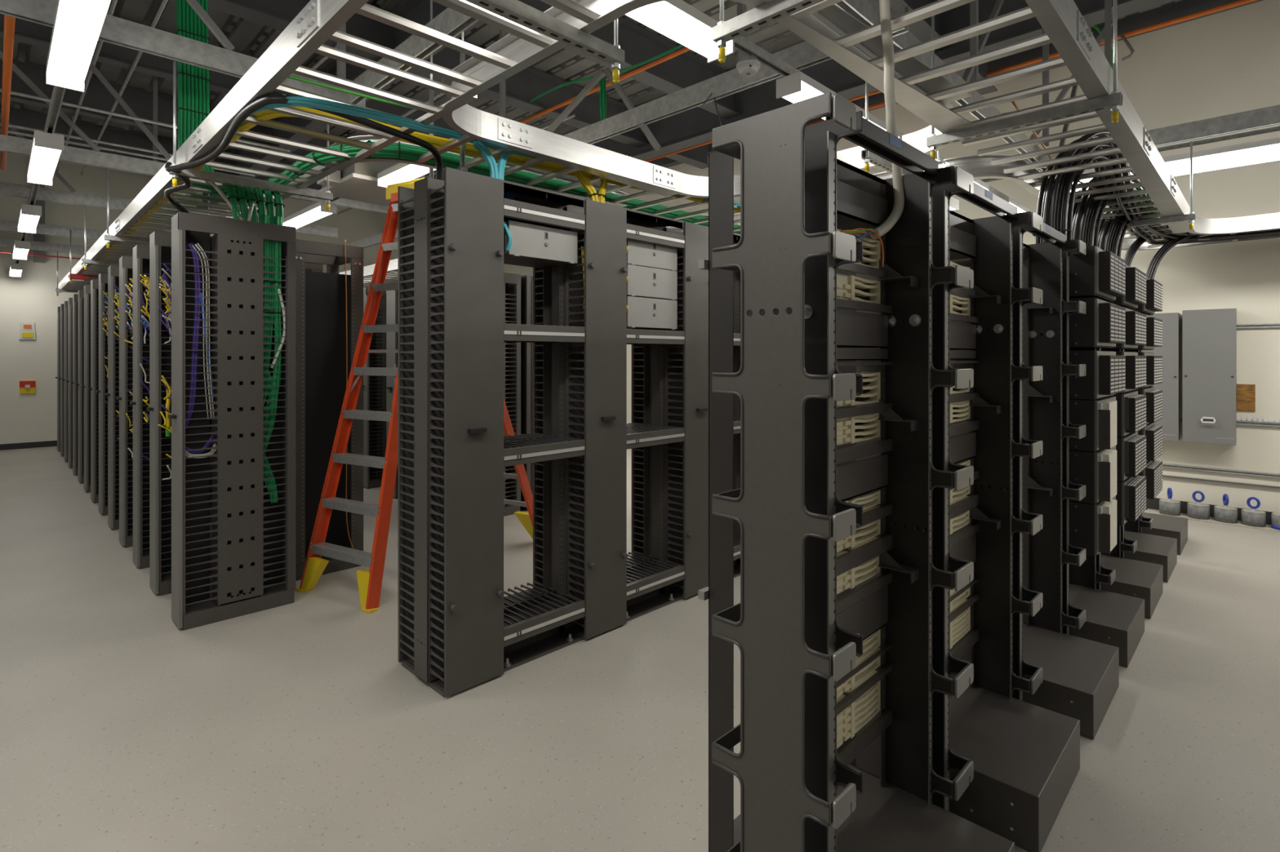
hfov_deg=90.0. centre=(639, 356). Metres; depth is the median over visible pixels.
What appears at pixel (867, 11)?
channel
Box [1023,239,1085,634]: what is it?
cable manager
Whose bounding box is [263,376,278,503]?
cable loop
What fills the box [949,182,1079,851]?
equipment rack
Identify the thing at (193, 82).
cables
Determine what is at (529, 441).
tray
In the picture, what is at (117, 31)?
ceiling beam
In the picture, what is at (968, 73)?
diagonal brace
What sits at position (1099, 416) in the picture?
module
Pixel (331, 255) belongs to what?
rack
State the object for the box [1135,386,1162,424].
module
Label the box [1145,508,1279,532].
strip
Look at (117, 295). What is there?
cords
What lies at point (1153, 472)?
module
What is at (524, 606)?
tray
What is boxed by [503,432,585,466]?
shelf
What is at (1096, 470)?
module
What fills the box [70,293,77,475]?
vertical cable manager
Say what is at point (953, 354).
blank panel
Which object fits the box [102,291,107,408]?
cords
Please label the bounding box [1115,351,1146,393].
module
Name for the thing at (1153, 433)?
module
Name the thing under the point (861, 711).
block
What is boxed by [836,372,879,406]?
block
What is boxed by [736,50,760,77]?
smoke detector
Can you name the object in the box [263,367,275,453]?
cable loop
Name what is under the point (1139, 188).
ground wire
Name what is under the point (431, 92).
rod
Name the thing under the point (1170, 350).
enclosure
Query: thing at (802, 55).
ceiling beam
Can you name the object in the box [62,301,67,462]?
vertical cable manager
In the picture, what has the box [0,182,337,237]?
channel
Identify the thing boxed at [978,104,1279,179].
channel
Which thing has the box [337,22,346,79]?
post
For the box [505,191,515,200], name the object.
label
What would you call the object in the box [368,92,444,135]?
conduit
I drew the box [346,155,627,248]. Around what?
channel
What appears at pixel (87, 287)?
vertical cable manager
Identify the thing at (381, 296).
rack
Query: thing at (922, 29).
roof beam
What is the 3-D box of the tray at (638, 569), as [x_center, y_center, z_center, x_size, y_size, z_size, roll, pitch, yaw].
[-0.069,1.389,4.108,0.430,0.085,0.525,0,0,45]
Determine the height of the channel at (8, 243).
0.125 m
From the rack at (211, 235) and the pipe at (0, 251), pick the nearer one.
the rack at (211, 235)
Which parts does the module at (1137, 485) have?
frame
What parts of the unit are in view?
panel, casing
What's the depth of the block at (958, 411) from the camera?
2.61 m
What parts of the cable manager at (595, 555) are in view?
door, frame, knob, knob, door, handle, knob, knob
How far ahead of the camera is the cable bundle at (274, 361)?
4.06 m
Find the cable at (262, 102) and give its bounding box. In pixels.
[164,94,443,180]
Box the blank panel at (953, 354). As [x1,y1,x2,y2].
[949,350,976,359]
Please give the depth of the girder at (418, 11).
7.43 m
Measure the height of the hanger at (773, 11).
0.693 m
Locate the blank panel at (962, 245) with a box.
[949,225,976,260]
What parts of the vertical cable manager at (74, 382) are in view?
door, frame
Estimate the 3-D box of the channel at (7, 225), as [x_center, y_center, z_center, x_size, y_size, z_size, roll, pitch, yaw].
[-8.311,-1.692,8.093,0.050,0.125,6.800,0,0,45]
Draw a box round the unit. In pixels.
[316,161,425,206]
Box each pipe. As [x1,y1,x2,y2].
[0,251,81,259]
[529,44,683,102]
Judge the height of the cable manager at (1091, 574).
2.151 m
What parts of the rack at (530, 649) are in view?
plate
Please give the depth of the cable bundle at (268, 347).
4.04 m
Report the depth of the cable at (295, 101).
2.70 m
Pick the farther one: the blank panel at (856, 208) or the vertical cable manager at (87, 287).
the vertical cable manager at (87, 287)
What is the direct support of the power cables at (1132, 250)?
in the cable tray at (923, 91)
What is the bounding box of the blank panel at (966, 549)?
[949,533,976,564]
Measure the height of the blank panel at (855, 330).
0.105 m
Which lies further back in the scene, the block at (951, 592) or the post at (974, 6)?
the post at (974, 6)
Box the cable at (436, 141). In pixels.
[98,106,740,260]
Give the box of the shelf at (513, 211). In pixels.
[503,198,585,231]
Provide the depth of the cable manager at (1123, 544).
4.44 m
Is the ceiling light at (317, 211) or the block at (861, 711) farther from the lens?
the ceiling light at (317, 211)
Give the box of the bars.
[949,287,979,658]
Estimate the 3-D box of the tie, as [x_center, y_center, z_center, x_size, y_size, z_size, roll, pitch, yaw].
[0.466,-1.563,4.024,0.156,0.372,0.013,0,0,-3]
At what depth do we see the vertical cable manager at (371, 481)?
7.74 m
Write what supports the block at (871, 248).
attached to the equipment rack at (886, 817)
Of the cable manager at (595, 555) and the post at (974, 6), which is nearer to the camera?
the cable manager at (595, 555)
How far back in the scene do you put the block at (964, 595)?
2.58 m
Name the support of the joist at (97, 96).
attached to the ceiling
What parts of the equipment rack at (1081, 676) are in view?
equipment rail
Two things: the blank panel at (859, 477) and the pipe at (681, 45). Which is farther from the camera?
the pipe at (681, 45)
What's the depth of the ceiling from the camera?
7.46 m
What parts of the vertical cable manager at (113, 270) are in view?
door, frame, panel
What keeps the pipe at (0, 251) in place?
attached to the rail at (58, 93)
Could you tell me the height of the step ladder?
2.857 m
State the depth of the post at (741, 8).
3.88 m
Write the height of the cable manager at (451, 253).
2.440 m
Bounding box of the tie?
[702,93,722,126]
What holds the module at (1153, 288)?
attached to the equipment rack at (1157, 549)
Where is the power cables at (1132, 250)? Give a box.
[1123,235,1159,266]
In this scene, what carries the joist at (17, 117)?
attached to the ceiling
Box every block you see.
[836,229,879,268]
[836,273,879,304]
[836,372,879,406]
[836,413,879,445]
[836,505,879,552]
[836,537,879,594]
[836,647,879,698]
[836,670,879,748]
[843,489,879,510]
[856,629,879,663]
[949,261,970,288]
[949,294,970,315]
[949,386,970,394]
[949,400,970,423]
[949,485,970,503]
[949,495,970,534]
[949,582,970,612]
[949,588,955,595]
[949,599,970,648]
[955,459,970,466]
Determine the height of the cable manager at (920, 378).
2.151 m
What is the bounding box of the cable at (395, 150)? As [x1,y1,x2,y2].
[226,140,740,234]
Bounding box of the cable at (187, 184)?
[164,170,191,213]
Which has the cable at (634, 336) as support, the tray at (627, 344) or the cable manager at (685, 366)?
the tray at (627, 344)
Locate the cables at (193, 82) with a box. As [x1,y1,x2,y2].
[175,0,246,195]
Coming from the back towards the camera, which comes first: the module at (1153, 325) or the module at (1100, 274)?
the module at (1153, 325)
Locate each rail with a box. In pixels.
[14,86,66,263]
[283,137,452,218]
[699,10,1026,208]
[1162,463,1279,478]
[1162,475,1279,488]
[1179,323,1279,329]
[1179,417,1279,426]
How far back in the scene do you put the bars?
2.56 m
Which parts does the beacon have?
arm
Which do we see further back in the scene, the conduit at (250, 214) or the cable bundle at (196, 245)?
the conduit at (250, 214)
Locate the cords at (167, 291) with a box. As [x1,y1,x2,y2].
[158,263,171,479]
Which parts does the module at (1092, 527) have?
plate, frame, label panel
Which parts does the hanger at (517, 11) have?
threaded rod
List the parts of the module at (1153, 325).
frame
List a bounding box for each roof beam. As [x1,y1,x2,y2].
[208,0,708,168]
[495,0,741,119]
[875,0,997,95]
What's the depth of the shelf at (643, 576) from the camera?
4.02 m
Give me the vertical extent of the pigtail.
0.332 m
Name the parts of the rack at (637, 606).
plate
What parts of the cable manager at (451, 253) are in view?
door, frame, knob, knob, door, handle, knob, knob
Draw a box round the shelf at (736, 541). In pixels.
[733,533,740,559]
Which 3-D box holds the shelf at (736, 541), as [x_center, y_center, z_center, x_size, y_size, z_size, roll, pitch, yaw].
[0.532,1.387,4.689,0.466,0.088,0.525,0,0,45]
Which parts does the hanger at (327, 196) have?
threaded rod, threaded rod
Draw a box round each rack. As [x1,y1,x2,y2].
[209,233,216,596]
[295,239,363,581]
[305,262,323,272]
[376,296,382,476]
[503,180,585,671]
[626,208,684,622]
[733,116,1014,851]
[733,233,740,577]
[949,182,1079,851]
[1022,222,1119,739]
[1069,583,1144,667]
[1101,554,1163,618]
[1124,530,1177,582]
[1142,512,1187,555]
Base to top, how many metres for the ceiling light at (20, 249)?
0.095 m
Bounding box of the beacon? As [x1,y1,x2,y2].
[69,273,98,281]
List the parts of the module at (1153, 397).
frame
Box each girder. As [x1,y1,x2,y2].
[195,0,495,208]
[396,0,1177,228]
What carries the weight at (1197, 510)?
on the strip
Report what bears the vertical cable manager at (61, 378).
on the floor
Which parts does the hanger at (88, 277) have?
threaded rod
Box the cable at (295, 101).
[249,96,740,208]
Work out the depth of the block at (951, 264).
2.54 m
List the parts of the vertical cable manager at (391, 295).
frame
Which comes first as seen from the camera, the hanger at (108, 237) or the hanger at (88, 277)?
the hanger at (108, 237)
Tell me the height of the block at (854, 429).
0.079 m
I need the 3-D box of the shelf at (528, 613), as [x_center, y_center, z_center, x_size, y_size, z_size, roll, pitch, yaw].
[-0.647,1.387,3.499,0.466,0.088,0.525,0,0,45]
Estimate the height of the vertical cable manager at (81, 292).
2.400 m
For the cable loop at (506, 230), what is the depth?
3.19 m
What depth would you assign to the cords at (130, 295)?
5.22 m
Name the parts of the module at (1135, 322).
frame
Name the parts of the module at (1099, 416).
plate, frame, label panel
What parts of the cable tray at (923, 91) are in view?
rail, splice plate, rail, splice plate, rail, splice plate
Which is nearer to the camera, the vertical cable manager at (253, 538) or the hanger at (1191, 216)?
the vertical cable manager at (253, 538)
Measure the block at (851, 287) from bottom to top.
0.073 m
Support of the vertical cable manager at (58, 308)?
on the floor
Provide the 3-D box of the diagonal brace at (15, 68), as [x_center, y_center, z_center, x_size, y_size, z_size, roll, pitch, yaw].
[-4.886,-2.144,5.213,0.035,0.794,0.755,0,0,45]
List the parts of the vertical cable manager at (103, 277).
door, frame, panel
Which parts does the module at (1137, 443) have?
frame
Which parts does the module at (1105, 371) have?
frame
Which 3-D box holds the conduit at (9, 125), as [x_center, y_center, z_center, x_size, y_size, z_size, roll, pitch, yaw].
[-5.749,-1.879,4.569,0.026,0.026,5.400,0,0,45]
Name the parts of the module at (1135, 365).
frame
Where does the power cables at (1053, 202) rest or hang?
in the cable tray at (923, 91)
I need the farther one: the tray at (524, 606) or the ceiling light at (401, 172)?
the ceiling light at (401, 172)
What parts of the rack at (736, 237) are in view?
plate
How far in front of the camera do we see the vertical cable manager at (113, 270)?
5.82 m
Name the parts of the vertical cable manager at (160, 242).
handle, door, frame, panel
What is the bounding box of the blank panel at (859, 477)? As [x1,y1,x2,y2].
[836,453,888,501]
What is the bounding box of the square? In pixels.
[1236,384,1255,411]
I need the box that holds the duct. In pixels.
[33,184,44,262]
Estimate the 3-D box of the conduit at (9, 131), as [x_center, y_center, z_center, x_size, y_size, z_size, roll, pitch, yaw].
[-5.891,-1.879,4.710,0.026,0.026,5.400,0,0,45]
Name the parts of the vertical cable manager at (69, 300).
door, frame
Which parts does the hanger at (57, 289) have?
threaded rod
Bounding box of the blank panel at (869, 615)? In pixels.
[836,585,888,640]
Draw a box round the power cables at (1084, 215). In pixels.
[1066,171,1279,246]
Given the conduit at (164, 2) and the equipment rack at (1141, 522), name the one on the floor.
the equipment rack at (1141, 522)
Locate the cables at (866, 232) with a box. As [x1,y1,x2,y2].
[840,228,884,266]
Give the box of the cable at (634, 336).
[626,328,684,345]
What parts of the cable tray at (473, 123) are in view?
rail, splice plate, rail, splice plate, rail, rail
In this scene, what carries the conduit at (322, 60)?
attached to the joist at (97, 96)
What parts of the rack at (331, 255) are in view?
frame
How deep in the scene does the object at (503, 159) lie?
3.26 m
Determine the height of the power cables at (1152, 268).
0.610 m
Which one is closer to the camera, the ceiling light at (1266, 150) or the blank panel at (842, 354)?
the blank panel at (842, 354)
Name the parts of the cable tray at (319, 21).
splice plate, splice plate, rail, rail, splice plate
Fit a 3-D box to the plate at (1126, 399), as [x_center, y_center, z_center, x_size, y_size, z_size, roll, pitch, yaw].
[2.969,0.347,3.952,0.075,0.197,0.024,0,0,45]
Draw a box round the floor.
[0,446,1279,851]
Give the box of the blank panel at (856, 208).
[836,180,888,230]
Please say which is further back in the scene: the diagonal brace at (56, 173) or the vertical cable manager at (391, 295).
the vertical cable manager at (391, 295)
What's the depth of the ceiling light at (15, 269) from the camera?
9.91 m
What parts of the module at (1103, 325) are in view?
frame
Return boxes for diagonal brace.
[0,50,100,151]
[0,112,75,192]
[88,62,171,160]
[185,0,235,51]
[546,68,605,133]
[603,66,660,151]
[962,0,1004,82]
[1029,20,1112,138]
[1058,84,1078,146]
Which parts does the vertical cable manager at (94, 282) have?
door, frame, panel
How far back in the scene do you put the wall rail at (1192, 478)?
6.17 m
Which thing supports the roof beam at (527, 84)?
attached to the ceiling
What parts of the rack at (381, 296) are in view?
equipment panel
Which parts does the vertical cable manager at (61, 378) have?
door, frame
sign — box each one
[19,330,35,339]
[20,322,35,330]
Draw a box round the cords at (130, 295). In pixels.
[124,277,133,457]
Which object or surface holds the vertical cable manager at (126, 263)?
on the floor
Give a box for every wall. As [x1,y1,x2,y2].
[0,152,397,444]
[503,0,1279,512]
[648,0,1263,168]
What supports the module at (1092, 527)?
in the equipment rack at (1112, 619)
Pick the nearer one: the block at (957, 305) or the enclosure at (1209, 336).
the block at (957, 305)
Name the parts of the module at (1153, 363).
frame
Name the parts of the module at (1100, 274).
frame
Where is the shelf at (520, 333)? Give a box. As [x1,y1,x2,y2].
[503,323,585,342]
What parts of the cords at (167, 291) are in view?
cord, cord, cord, cord, cord, cord, cord, cord, cord, cord, cord, cord, cord, cord, cord, cord, cord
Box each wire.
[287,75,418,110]
[344,240,353,548]
[1011,101,1103,193]
[1093,24,1112,69]
[1137,187,1162,217]
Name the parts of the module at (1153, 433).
frame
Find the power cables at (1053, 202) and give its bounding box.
[1032,130,1279,244]
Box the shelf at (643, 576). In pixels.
[626,551,684,600]
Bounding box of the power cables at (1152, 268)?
[1146,235,1194,279]
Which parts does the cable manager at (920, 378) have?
perforated rail, perforated rail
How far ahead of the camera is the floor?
2.73 m
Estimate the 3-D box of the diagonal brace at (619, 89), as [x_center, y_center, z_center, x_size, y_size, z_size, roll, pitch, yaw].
[-0.064,-1.779,4.568,0.548,0.721,0.035,0,0,45]
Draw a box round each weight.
[1159,487,1180,515]
[1187,490,1209,519]
[1213,493,1237,523]
[1241,497,1266,527]
[1271,512,1279,530]
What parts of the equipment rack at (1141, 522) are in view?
perforated rail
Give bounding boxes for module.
[1069,245,1125,302]
[1069,297,1125,348]
[1069,350,1125,399]
[1069,395,1116,452]
[1069,445,1116,504]
[1069,495,1116,556]
[1101,307,1146,349]
[1109,264,1146,309]
[1112,390,1146,437]
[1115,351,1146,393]
[1115,431,1146,481]
[1115,475,1146,525]
[1124,314,1162,350]
[1131,277,1162,315]
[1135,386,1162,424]
[1136,351,1162,388]
[1137,422,1162,462]
[1137,460,1162,499]
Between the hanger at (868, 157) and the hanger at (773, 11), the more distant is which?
the hanger at (868, 157)
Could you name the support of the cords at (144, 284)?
attached to the rack
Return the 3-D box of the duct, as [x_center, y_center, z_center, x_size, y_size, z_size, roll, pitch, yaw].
[-10.368,-2.559,11.045,0.118,1.860,0.140,0,0,45]
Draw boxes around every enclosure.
[503,220,577,268]
[626,239,677,271]
[626,264,677,300]
[626,296,677,329]
[1142,312,1179,441]
[1182,308,1236,445]
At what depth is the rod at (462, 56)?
3.32 m
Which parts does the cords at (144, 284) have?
cord, cord, cord, cord, cord, cord, cord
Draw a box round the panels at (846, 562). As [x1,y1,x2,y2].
[836,262,892,765]
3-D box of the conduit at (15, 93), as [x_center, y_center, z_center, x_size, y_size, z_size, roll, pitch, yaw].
[-5.096,-1.879,3.922,0.026,0.026,5.400,0,0,45]
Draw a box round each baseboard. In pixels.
[0,440,57,450]
[1146,497,1273,524]
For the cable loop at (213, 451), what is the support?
attached to the vertical cable manager at (253, 538)
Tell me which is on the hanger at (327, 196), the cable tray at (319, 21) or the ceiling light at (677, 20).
the cable tray at (319, 21)
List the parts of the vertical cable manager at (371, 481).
door, panel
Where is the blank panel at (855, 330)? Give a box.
[836,310,888,348]
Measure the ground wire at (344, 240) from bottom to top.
2.316 m
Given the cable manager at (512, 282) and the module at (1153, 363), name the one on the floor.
the cable manager at (512, 282)
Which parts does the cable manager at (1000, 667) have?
perforated rail, perforated rail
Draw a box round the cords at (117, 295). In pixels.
[113,284,119,439]
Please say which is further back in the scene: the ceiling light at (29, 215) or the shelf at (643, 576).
the ceiling light at (29, 215)
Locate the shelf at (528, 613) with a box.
[503,580,585,647]
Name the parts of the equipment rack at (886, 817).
equipment rail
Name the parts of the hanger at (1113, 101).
threaded rod, threaded rod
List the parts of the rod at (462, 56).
threaded rod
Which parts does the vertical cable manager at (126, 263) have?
door, frame, panel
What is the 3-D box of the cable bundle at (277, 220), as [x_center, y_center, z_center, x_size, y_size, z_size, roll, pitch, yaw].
[-2.310,-0.258,4.062,0.055,1.262,0.080,0,0,45]
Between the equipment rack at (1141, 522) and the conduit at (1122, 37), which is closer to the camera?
the equipment rack at (1141, 522)
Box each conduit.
[0,14,15,170]
[0,88,290,152]
[0,122,173,156]
[0,128,254,176]
[56,0,117,171]
[80,0,168,175]
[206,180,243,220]
[212,44,337,161]
[246,194,257,221]
[337,114,575,214]
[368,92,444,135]
[518,47,691,123]
[644,90,880,162]
[806,0,1258,125]
[870,0,904,239]
[1119,32,1134,61]
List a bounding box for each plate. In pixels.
[1124,397,1128,429]
[1124,441,1128,473]
[1124,485,1128,518]
[1155,236,1167,240]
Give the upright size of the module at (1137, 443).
0.268 m
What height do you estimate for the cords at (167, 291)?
1.408 m
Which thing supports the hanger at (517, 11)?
hanging from the channel at (451, 23)
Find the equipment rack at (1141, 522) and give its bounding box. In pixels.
[1124,350,1153,533]
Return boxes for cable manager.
[55,306,60,452]
[58,303,63,457]
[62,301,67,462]
[66,297,72,468]
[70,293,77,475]
[75,289,84,484]
[81,284,90,493]
[88,279,98,503]
[96,272,107,515]
[105,265,119,529]
[115,255,133,547]
[129,244,149,568]
[146,230,171,595]
[168,212,295,630]
[363,287,386,488]
[386,281,397,498]
[397,167,504,697]
[503,272,520,516]
[533,199,627,639]
[631,222,708,599]
[697,92,862,851]
[733,271,740,561]
[836,165,973,811]
[950,211,1042,701]
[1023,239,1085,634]
[1069,348,1115,590]
[1101,349,1137,558]
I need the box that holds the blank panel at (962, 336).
[949,321,976,350]
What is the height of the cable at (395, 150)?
0.087 m
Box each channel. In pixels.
[0,134,388,213]
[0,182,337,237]
[0,219,146,239]
[0,238,91,254]
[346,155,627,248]
[347,0,492,105]
[834,0,1057,177]
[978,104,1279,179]
[980,126,1279,182]
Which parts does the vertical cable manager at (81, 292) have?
door, frame, panel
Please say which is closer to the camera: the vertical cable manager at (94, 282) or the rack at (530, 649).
the rack at (530, 649)
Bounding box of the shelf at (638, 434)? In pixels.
[626,422,684,448]
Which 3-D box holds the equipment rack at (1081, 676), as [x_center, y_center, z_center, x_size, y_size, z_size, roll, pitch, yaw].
[1.810,0.484,3.017,0.625,2.174,0.715,0,0,45]
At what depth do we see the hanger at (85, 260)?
6.88 m
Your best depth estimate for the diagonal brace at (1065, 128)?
6.14 m
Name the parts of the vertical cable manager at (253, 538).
handle, door, panel, door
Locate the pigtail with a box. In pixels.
[165,386,170,436]
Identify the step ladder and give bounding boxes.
[294,177,533,613]
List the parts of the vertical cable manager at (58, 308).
door, frame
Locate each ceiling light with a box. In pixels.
[8,262,23,277]
[13,240,30,260]
[17,204,41,233]
[27,130,64,186]
[46,0,111,93]
[283,200,337,229]
[377,138,471,187]
[626,0,734,63]
[776,71,901,137]
[928,153,989,191]
[949,196,959,210]
[1002,197,1033,214]
[1054,137,1279,191]
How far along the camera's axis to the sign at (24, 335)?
10.96 m
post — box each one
[152,75,157,177]
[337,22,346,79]
[499,16,505,118]
[737,2,746,62]
[969,0,978,93]
[1042,28,1048,146]
[1104,0,1111,67]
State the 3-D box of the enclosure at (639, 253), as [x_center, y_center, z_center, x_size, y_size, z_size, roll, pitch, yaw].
[-0.030,-0.645,4.091,0.339,0.187,0.471,0,0,45]
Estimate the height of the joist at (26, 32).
0.450 m
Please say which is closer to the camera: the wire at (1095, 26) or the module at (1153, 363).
the module at (1153, 363)
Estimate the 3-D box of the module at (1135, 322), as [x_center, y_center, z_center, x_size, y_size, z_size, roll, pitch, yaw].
[3.090,-0.179,4.210,0.324,0.257,0.574,0,0,45]
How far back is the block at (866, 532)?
1.98 m
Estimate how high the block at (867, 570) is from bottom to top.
0.110 m
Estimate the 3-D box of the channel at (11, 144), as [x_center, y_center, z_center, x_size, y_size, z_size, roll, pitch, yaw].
[-5.157,-1.692,4.968,0.050,0.125,6.800,0,0,45]
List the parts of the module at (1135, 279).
frame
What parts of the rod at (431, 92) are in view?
threaded rod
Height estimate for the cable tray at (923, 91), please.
0.127 m
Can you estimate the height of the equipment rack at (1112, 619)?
2.174 m
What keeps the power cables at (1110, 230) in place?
in the cable tray at (923, 91)
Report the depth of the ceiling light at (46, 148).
4.30 m
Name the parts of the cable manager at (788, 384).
post, perforated rail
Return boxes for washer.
[457,167,467,172]
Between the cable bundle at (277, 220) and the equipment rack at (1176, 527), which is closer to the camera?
the cable bundle at (277, 220)
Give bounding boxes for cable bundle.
[185,243,201,429]
[191,243,214,419]
[262,214,270,361]
[263,215,274,391]
[269,216,282,415]
[270,288,285,368]
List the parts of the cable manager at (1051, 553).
perforated rail, perforated rail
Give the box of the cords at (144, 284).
[139,274,149,461]
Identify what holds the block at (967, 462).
attached to the equipment rack at (1025, 757)
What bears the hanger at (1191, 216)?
hanging from the channel at (1268, 117)
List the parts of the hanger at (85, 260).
threaded rod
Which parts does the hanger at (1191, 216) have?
threaded rod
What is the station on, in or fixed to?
attached to the wall at (32, 297)
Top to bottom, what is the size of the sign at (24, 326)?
0.130 m
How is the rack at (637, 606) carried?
on the floor
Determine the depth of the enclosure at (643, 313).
3.97 m
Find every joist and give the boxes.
[0,13,622,191]
[0,58,444,181]
[0,105,321,190]
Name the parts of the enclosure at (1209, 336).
handle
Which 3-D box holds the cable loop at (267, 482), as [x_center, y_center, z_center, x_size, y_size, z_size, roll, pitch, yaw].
[-2.349,0.457,4.051,0.039,0.813,0.142,0,0,45]
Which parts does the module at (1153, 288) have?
frame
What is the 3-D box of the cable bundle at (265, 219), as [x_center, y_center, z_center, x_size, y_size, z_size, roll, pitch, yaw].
[-2.366,-0.382,4.005,0.055,1.014,0.098,0,0,45]
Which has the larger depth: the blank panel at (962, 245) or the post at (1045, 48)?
the post at (1045, 48)
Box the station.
[19,380,35,394]
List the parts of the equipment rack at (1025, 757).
equipment rail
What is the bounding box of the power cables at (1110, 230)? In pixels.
[1097,201,1279,257]
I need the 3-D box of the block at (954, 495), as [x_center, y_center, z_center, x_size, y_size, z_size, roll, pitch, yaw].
[1.136,0.526,2.474,0.082,0.090,0.625,0,0,45]
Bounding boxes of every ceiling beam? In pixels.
[0,0,365,106]
[562,3,908,144]
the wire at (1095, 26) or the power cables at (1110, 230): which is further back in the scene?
the wire at (1095, 26)
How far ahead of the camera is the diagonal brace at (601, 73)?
4.98 m
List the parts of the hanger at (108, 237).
threaded rod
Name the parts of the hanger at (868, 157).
threaded rod, threaded rod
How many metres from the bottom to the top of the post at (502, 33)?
1.735 m
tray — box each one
[57,0,600,293]
[337,0,942,288]
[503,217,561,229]
[503,341,556,342]
[503,587,570,626]
[504,435,555,448]
[613,0,1279,250]
[626,343,656,345]
[626,556,671,583]
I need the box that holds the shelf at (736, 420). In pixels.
[733,417,740,434]
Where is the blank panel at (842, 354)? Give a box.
[836,347,888,360]
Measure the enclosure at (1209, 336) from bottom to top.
1.283 m
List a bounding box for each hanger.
[55,251,79,296]
[68,229,98,284]
[82,204,169,270]
[104,168,209,248]
[168,61,333,211]
[466,0,624,84]
[712,0,824,63]
[861,81,939,175]
[926,0,1122,159]
[1093,141,1195,231]
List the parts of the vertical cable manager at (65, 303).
door, frame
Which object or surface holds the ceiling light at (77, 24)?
attached to the rail at (58, 93)
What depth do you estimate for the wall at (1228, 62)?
6.22 m
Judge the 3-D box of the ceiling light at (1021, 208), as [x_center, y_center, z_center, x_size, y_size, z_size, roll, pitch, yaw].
[3.680,-1.381,6.208,0.140,0.095,1.220,0,0,45]
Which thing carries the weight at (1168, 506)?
on the strip
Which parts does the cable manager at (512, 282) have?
panel, door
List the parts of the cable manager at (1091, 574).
perforated rail, perforated rail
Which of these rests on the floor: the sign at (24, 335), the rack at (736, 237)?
the rack at (736, 237)
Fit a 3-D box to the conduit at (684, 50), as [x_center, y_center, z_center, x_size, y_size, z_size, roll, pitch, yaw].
[-0.767,-3.006,7.467,7.200,0.044,0.044,0,0,45]
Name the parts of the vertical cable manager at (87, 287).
door, frame, panel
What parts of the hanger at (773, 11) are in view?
threaded rod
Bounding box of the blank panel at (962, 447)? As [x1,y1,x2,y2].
[949,431,976,463]
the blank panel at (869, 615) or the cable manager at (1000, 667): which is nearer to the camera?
the blank panel at (869, 615)
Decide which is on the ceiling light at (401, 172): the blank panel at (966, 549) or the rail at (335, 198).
the rail at (335, 198)
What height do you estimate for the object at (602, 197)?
0.300 m
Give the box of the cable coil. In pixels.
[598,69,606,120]
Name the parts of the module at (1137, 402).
frame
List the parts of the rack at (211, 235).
equipment panel, equipment panel, equipment panel, equipment panel, equipment panel, equipment panel, equipment panel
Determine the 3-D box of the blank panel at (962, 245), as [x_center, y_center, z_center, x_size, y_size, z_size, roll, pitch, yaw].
[1.130,-0.459,2.480,0.115,0.090,0.665,0,0,45]
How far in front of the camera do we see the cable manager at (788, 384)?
1.54 m
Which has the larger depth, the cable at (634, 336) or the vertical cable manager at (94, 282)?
the vertical cable manager at (94, 282)
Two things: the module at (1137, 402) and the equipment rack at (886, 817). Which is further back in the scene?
the module at (1137, 402)
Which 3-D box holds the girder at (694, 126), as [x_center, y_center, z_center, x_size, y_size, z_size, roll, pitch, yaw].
[0.027,-3.179,9.263,17.000,0.600,0.250,0,0,45]
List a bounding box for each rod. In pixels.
[429,0,433,178]
[457,31,467,172]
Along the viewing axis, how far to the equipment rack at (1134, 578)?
4.02 m
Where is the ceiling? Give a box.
[0,0,1186,163]
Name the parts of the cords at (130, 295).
cord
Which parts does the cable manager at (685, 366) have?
door, frame, knob, knob, door, handle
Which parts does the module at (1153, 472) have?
frame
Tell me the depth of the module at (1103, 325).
3.37 m
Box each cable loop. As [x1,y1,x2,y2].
[185,435,215,453]
[185,443,216,457]
[263,365,281,492]
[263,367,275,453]
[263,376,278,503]
[503,220,512,251]
[580,246,584,309]
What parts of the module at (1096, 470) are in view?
plate, frame, label panel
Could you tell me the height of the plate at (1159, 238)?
0.015 m
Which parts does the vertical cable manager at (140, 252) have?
door, frame, panel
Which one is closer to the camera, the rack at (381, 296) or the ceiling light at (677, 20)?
the ceiling light at (677, 20)
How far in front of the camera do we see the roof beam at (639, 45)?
7.04 m
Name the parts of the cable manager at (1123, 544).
perforated rail, perforated rail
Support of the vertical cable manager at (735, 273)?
on the floor

